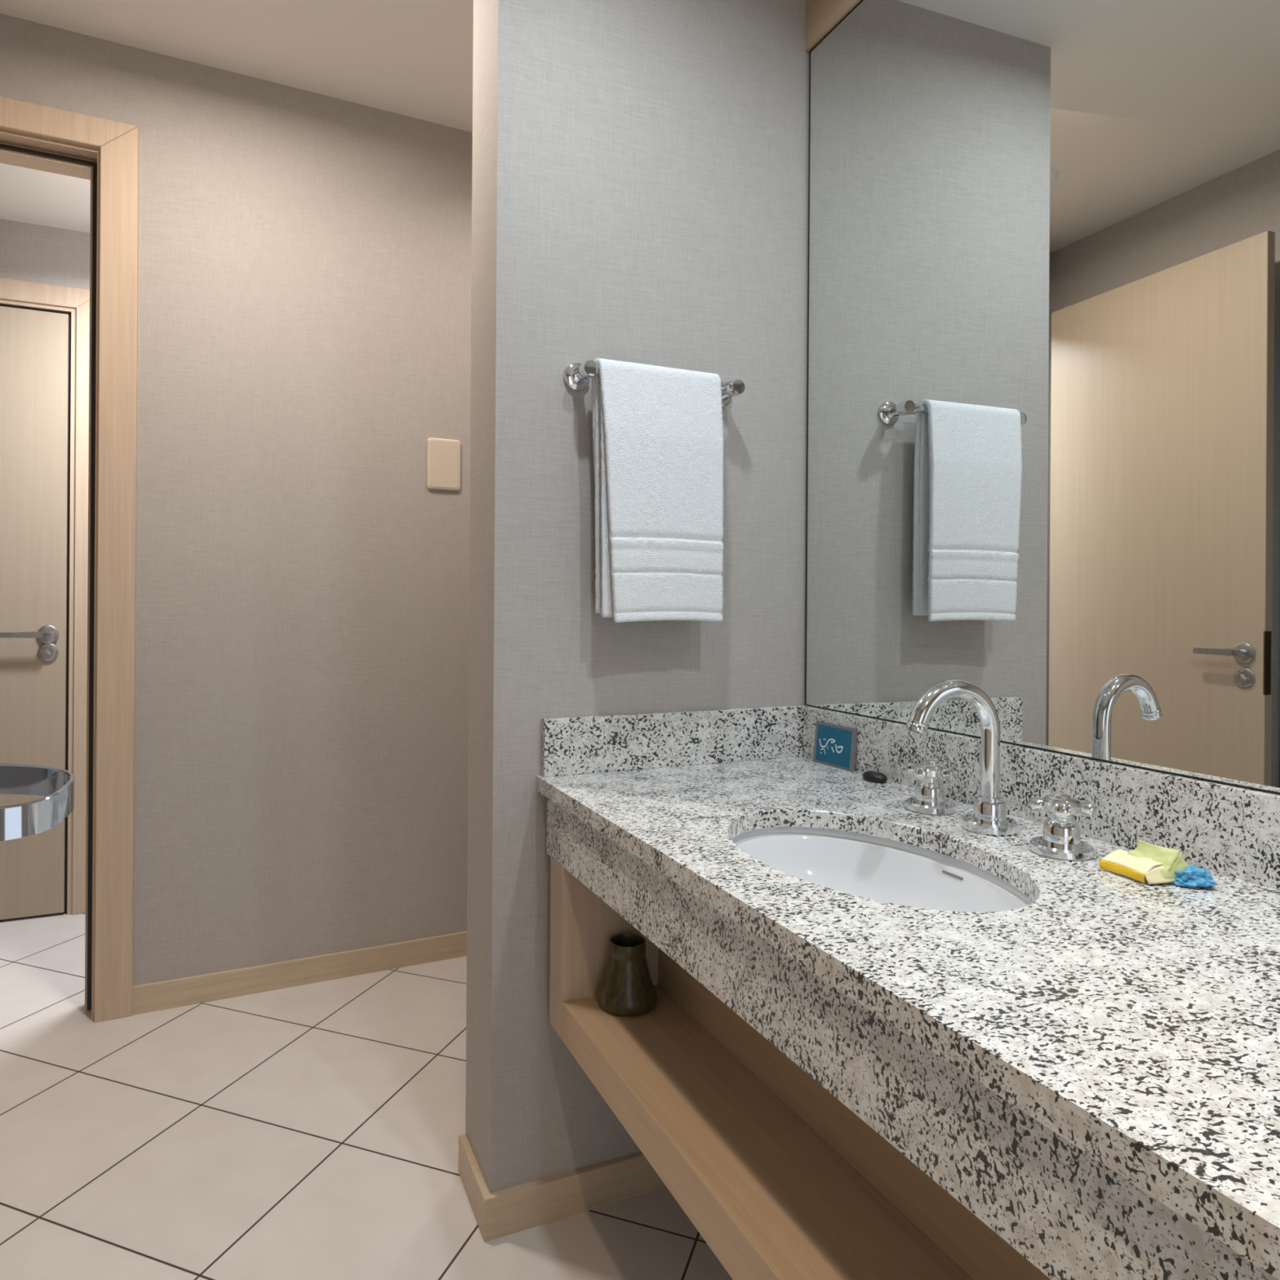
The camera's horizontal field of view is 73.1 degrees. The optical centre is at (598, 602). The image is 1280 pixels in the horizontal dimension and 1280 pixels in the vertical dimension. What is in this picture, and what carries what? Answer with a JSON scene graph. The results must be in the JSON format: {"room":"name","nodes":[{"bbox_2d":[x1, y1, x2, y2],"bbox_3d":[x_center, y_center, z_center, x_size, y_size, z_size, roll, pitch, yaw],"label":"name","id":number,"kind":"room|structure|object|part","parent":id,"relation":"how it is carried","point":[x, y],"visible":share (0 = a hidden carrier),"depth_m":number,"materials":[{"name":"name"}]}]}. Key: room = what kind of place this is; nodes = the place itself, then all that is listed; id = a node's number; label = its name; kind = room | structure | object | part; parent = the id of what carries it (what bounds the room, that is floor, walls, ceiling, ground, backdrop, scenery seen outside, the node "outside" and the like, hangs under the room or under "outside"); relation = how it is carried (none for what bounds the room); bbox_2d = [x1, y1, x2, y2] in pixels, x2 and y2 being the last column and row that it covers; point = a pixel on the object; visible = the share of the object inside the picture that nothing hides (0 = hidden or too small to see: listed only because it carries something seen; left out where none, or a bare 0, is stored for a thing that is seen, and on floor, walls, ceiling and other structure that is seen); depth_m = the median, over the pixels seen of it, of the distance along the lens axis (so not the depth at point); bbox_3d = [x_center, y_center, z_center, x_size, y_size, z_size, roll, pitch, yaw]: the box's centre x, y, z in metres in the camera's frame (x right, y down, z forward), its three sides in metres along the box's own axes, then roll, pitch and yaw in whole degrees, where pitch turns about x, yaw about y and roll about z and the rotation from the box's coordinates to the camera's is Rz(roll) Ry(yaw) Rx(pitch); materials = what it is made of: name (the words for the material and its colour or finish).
{"room":"bathroom","nodes":[
{"label":"bathroom","id":0,"kind":"room"},
{"bbox_2d":[0,218,89,289],"bbox_3d":[-2.200,-0.190,3.288,2.805,2.750,0.160,0,0,-24],"label":"wall","id":1,"kind":"structure","parent":0,"point":[29,252],"depth_m":3.25,"materials":[{"name":"paint"}]},
{"bbox_2d":[0,306,68,919],"bbox_3d":[-2.428,0.037,3.102,0.879,2.273,0.096,0,0,-22],"label":"door","id":2,"kind":"structure","parent":1,"relation":"in","point":[34,344],"depth_m":3.23,"materials":[{"name":"brown wood"}]},
{"bbox_3d":[-2.125,0.118,3.197,0.159,0.024,0.040,0,0,-24],"label":"handle","id":3,"kind":"part","parent":2,"relation":"part of","materials":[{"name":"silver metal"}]},
{"bbox_2d":[0,277,89,915],"bbox_3d":[-2.449,-0.009,3.109,1.145,2.384,0.066,0,0,-24],"label":"door frame","id":4,"kind":"structure","parent":1,"relation":"attached to","point":[74,302],"depth_m":3.28,"materials":[{"name":"brown wood"}]},
{"bbox_2d":[0,163,90,232],"bbox_3d":[-2.025,-1.467,2.817,2.750,0.094,1.148,0,0,-22],"label":"ceiling","id":5,"kind":"structure","parent":0,"point":[27,195],"depth_m":3.02,"materials":[{"name":"paint"}]},
{"bbox_2d":[0,13,472,986],"bbox_3d":[-1.101,-0.248,2.718,2.605,2.880,0.180,0,0,-26],"label":"wall","id":6,"kind":"structure","parent":0,"point":[304,257],"depth_m":2.68,"materials":[{"name":"paint"}]},
{"bbox_2d":[0,96,138,1022],"bbox_3d":[-1.638,-0.094,2.423,0.600,2.565,0.155,0,0,-26],"label":"door frame","id":7,"kind":"structure","parent":6,"relation":"attached to","point":[104,152],"depth_m":2.46,"materials":[{"name":"brown wood"}]},
{"bbox_2d":[132,931,466,1015],"bbox_3d":[-0.694,1.156,2.812,1.456,0.079,0.016,0,0,-26],"label":"baseboard","id":8,"kind":"structure","parent":6,"relation":"attached to","point":[196,989],"depth_m":2.68,"materials":[{"name":"brown wood"}]},
{"bbox_2d":[426,437,460,491],"bbox_3d":[-0.518,-0.465,2.892,0.114,0.171,0.011,0,0,-26],"label":"light switch","id":9,"kind":"object","parent":6,"relation":"attached to","point":[443,455],"visible":1,"depth_m":2.89,"materials":[{"name":"beige plastic"}]},
{"bbox_2d":[0,0,473,132],"bbox_3d":[-0.840,-1.646,2.293,2.650,0.080,1.230,0,0,-22],"label":"ceiling","id":10,"kind":"structure","parent":0,"point":[410,58],"depth_m":2.45,"materials":[{"name":"paint"}]},
{"bbox_2d":[0,911,733,1279],"bbox_3d":[-0.789,1.234,0.924,3.650,0.080,5.900,0,0,-22],"label":"floor","id":11,"kind":"structure","parent":0,"point":[310,1131],"depth_m":1.89,"materials":[{"name":"tile"}]},
{"bbox_2d":[465,0,808,1193],"bbox_3d":[0.124,-0.224,1.885,0.788,2.850,0.200,0,0,-24],"label":"wall","id":12,"kind":"structure","parent":0,"point":[640,167],"depth_m":1.73,"materials":[{"name":"paint"}]},
{"bbox_2d":[457,1133,666,1242],"bbox_3d":[0.086,1.161,1.855,0.735,0.079,0.216,0,0,-22],"label":"baseboard","id":13,"kind":"structure","parent":12,"relation":"attached to","point":[504,1212],"depth_m":1.69,"materials":[{"name":"brown wood"}]},
{"bbox_2d":[563,360,745,407],"bbox_3d":[0.122,-0.444,1.733,0.384,0.055,0.076,0,0,-24],"label":"towel bar","id":14,"kind":"object","parent":12,"relation":"attached to","point":[577,376],"visible":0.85,"depth_m":1.69,"materials":[{"name":"silver metal"}]},
{"bbox_3d":[-0.026,-0.445,1.661,0.032,0.032,0.065,0,0,-22],"label":"post","id":15,"kind":"part","parent":14,"relation":"part of","materials":[{"name":"silver metal"}]},
{"bbox_2d":[591,357,723,622],"bbox_3d":[0.118,-0.215,1.701,0.270,0.506,0.076,0,0,-22],"label":"hand towel","id":16,"kind":"object","parent":14,"relation":"hanging from","point":[658,431],"visible":1,"depth_m":1.67,"materials":[{"name":"white fabric"}]},
{"bbox_3d":[0.275,-0.443,1.794,0.032,0.032,0.065,0,0,-22],"label":"post","id":17,"kind":"part","parent":14,"relation":"part of","materials":[{"name":"silver metal"}]},
{"bbox_3d":[0.883,-0.244,1.114,0.156,2.900,5.000,0,0,-22],"label":"wall","id":18,"kind":"structure","parent":0,"visible":0},
{"bbox_2d":[541,705,802,777],"bbox_3d":[0.170,0.281,1.788,0.607,0.111,0.018,0,0,-24],"label":"backsplash","id":19,"kind":"structure","parent":18,"relation":"attached to","point":[585,744],"depth_m":1.77,"materials":[{"name":"stone"}]},
{"bbox_2d":[804,0,861,52],"bbox_3d":[0.998,-1.314,0.623,0.018,0.178,2.810,0,0,-22],"label":"trim","id":20,"kind":"structure","parent":18,"relation":"attached to","point":[821,15],"depth_m":1.87,"materials":[{"name":"brown wood"}]},
{"bbox_2d":[536,705,1279,1279],"bbox_3d":[0.612,0.357,0.714,0.638,0.255,2.360,0,0,-22],"label":"countertop","id":21,"kind":"structure","parent":18,"relation":"attached to","point":[1090,1068],"depth_m":0.86,"materials":[{"name":"stone"}]},
{"bbox_2d":[549,856,1050,1279],"bbox_3d":[0.439,0.586,0.610,0.212,0.426,2.296,0,0,-22],"label":"shelf","id":22,"kind":"object","parent":21,"relation":"attached to","point":[780,1180],"visible":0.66,"depth_m":1.16,"materials":[{"name":"brown wood"}]},
{"bbox_3d":[0.019,0.638,1.641,0.212,0.316,0.070,0,0,-22],"label":"panel","id":23,"kind":"part","parent":22,"relation":"part of","materials":[{"name":"brown wood"}]},
{"bbox_2d":[596,933,657,1016],"bbox_3d":[0.052,0.668,1.560,0.109,0.116,0.109,0,0,-22],"label":"vase","id":24,"kind":"object","parent":22,"relation":"on","point":[626,988],"visible":1,"depth_m":1.53,"materials":[{"name":"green ceramic"}]},
{"bbox_3d":[0.451,0.764,0.577,0.212,0.070,2.226,0,0,-22],"label":"panel","id":25,"kind":"part","parent":22,"relation":"part of","materials":[{"name":"brown wood"}]},
{"bbox_3d":[0.542,0.641,0.614,0.018,0.176,2.226,0,0,-22],"label":"panel","id":26,"kind":"part","parent":22,"relation":"part of","materials":[{"name":"brown wood"}]},
{"bbox_2d":[813,720,857,772],"bbox_3d":[0.489,0.296,1.787,0.014,0.086,0.126,0,0,-23],"label":"sign card","id":27,"kind":"object","parent":21,"relation":"on","point":[835,745],"visible":1,"depth_m":1.78,"materials":[{"name":"blue"}]},
{"bbox_2d":[862,770,887,783],"bbox_3d":[0.526,0.331,1.642,0.035,0.017,0.053,0,0,-22],"label":"stopper","id":28,"kind":"object","parent":21,"relation":"on","point":[873,776],"visible":1,"depth_m":1.63,"materials":[{"name":"black"}]},
{"bbox_2d":[732,826,1033,911],"bbox_3d":[0.364,0.438,1.177,0.360,0.148,0.536,0,0,-22],"label":"sink basin","id":29,"kind":"object","parent":21,"relation":"in","point":[875,868],"visible":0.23,"depth_m":1.34,"materials":[{"name":"white ceramic"}]},
{"bbox_2d":[904,760,955,815],"bbox_3d":[0.545,0.299,1.415,0.080,0.081,0.080,0,0,-22],"label":"handle","id":30,"kind":"object","parent":21,"relation":"on","point":[929,798],"visible":1,"depth_m":1.39,"materials":[{"name":"silver metal"}]},
{"bbox_3d":[0.545,0.272,1.415,0.063,0.027,0.063,0,0,3],"label":"cross handle","id":31,"kind":"part","parent":30,"relation":"part of","materials":[{"name":"silver metal"}]},
{"bbox_2d":[905,680,1018,835],"bbox_3d":[0.538,0.226,1.272,0.186,0.226,0.078,0,0,-22],"label":"faucet","id":32,"kind":"object","parent":21,"relation":"on","point":[988,817],"visible":1,"depth_m":1.27,"materials":[{"name":"silver metal"}]},
{"bbox_3d":[0.526,0.205,1.273,0.156,0.184,0.026,0,0,-18],"label":"spout","id":33,"kind":"part","parent":32,"relation":"part of","materials":[{"name":"silver metal"}]},
{"bbox_2d":[1028,792,1095,861],"bbox_3d":[0.630,0.299,1.172,0.080,0.081,0.080,0,0,-22],"label":"handle","id":34,"kind":"object","parent":21,"relation":"on","point":[1060,839],"visible":1,"depth_m":1.15,"materials":[{"name":"silver metal"}]},
{"bbox_3d":[0.630,0.273,1.172,0.065,0.027,0.065,0,0,-22],"label":"cross handle","id":35,"kind":"part","parent":34,"relation":"part of","materials":[{"name":"silver metal"}]},
{"bbox_2d":[1099,840,1186,884],"bbox_3d":[0.680,0.317,1.072,0.068,0.042,0.079,0,0,-22],"label":"wrapper","id":36,"kind":"object","parent":21,"relation":"on","point":[1144,856],"visible":0.99,"depth_m":1.06,"materials":[{"name":"yellow paper"}]},
{"bbox_2d":[1169,864,1216,888],"bbox_3d":[0.717,0.329,1.044,0.049,0.023,0.053,0,0,-22],"label":"wrapper","id":37,"kind":"object","parent":21,"relation":"on","point":[1193,877],"visible":0.91,"depth_m":1.03,"materials":[{"name":"blue plastic"}]},
{"bbox_2d":[799,705,1279,889],"bbox_3d":[0.898,0.287,0.830,0.021,0.110,2.359,0,0,-22],"label":"backsplash","id":38,"kind":"structure","parent":18,"relation":"attached to","point":[1229,830],"depth_m":1.22,"materials":[{"name":"stone"}]},
{"bbox_2d":[804,0,1279,794],"bbox_3d":[0.911,-0.497,0.830,0.008,1.457,2.354,0,0,-22],"label":"mirror","id":39,"kind":"object","parent":18,"relation":"attached to","point":[1042,404],"visible":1,"depth_m":1.33,"materials":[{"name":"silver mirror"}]},
{"bbox_3d":[-0.858,-0.196,0.341,0.765,2.780,0.120,0,0,-22],"label":"wall","id":40,"kind":"structure","parent":0,"visible":0},
{"bbox_2d":[0,763,74,841],"bbox_3d":[-0.413,0.112,0.504,0.204,0.052,0.075,0,0,-3],"label":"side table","id":41,"kind":"object","parent":40,"relation":"attached to","point":[56,784],"visible":1,"depth_m":0.50,"materials":[{"name":"silver metal"}]}
]}

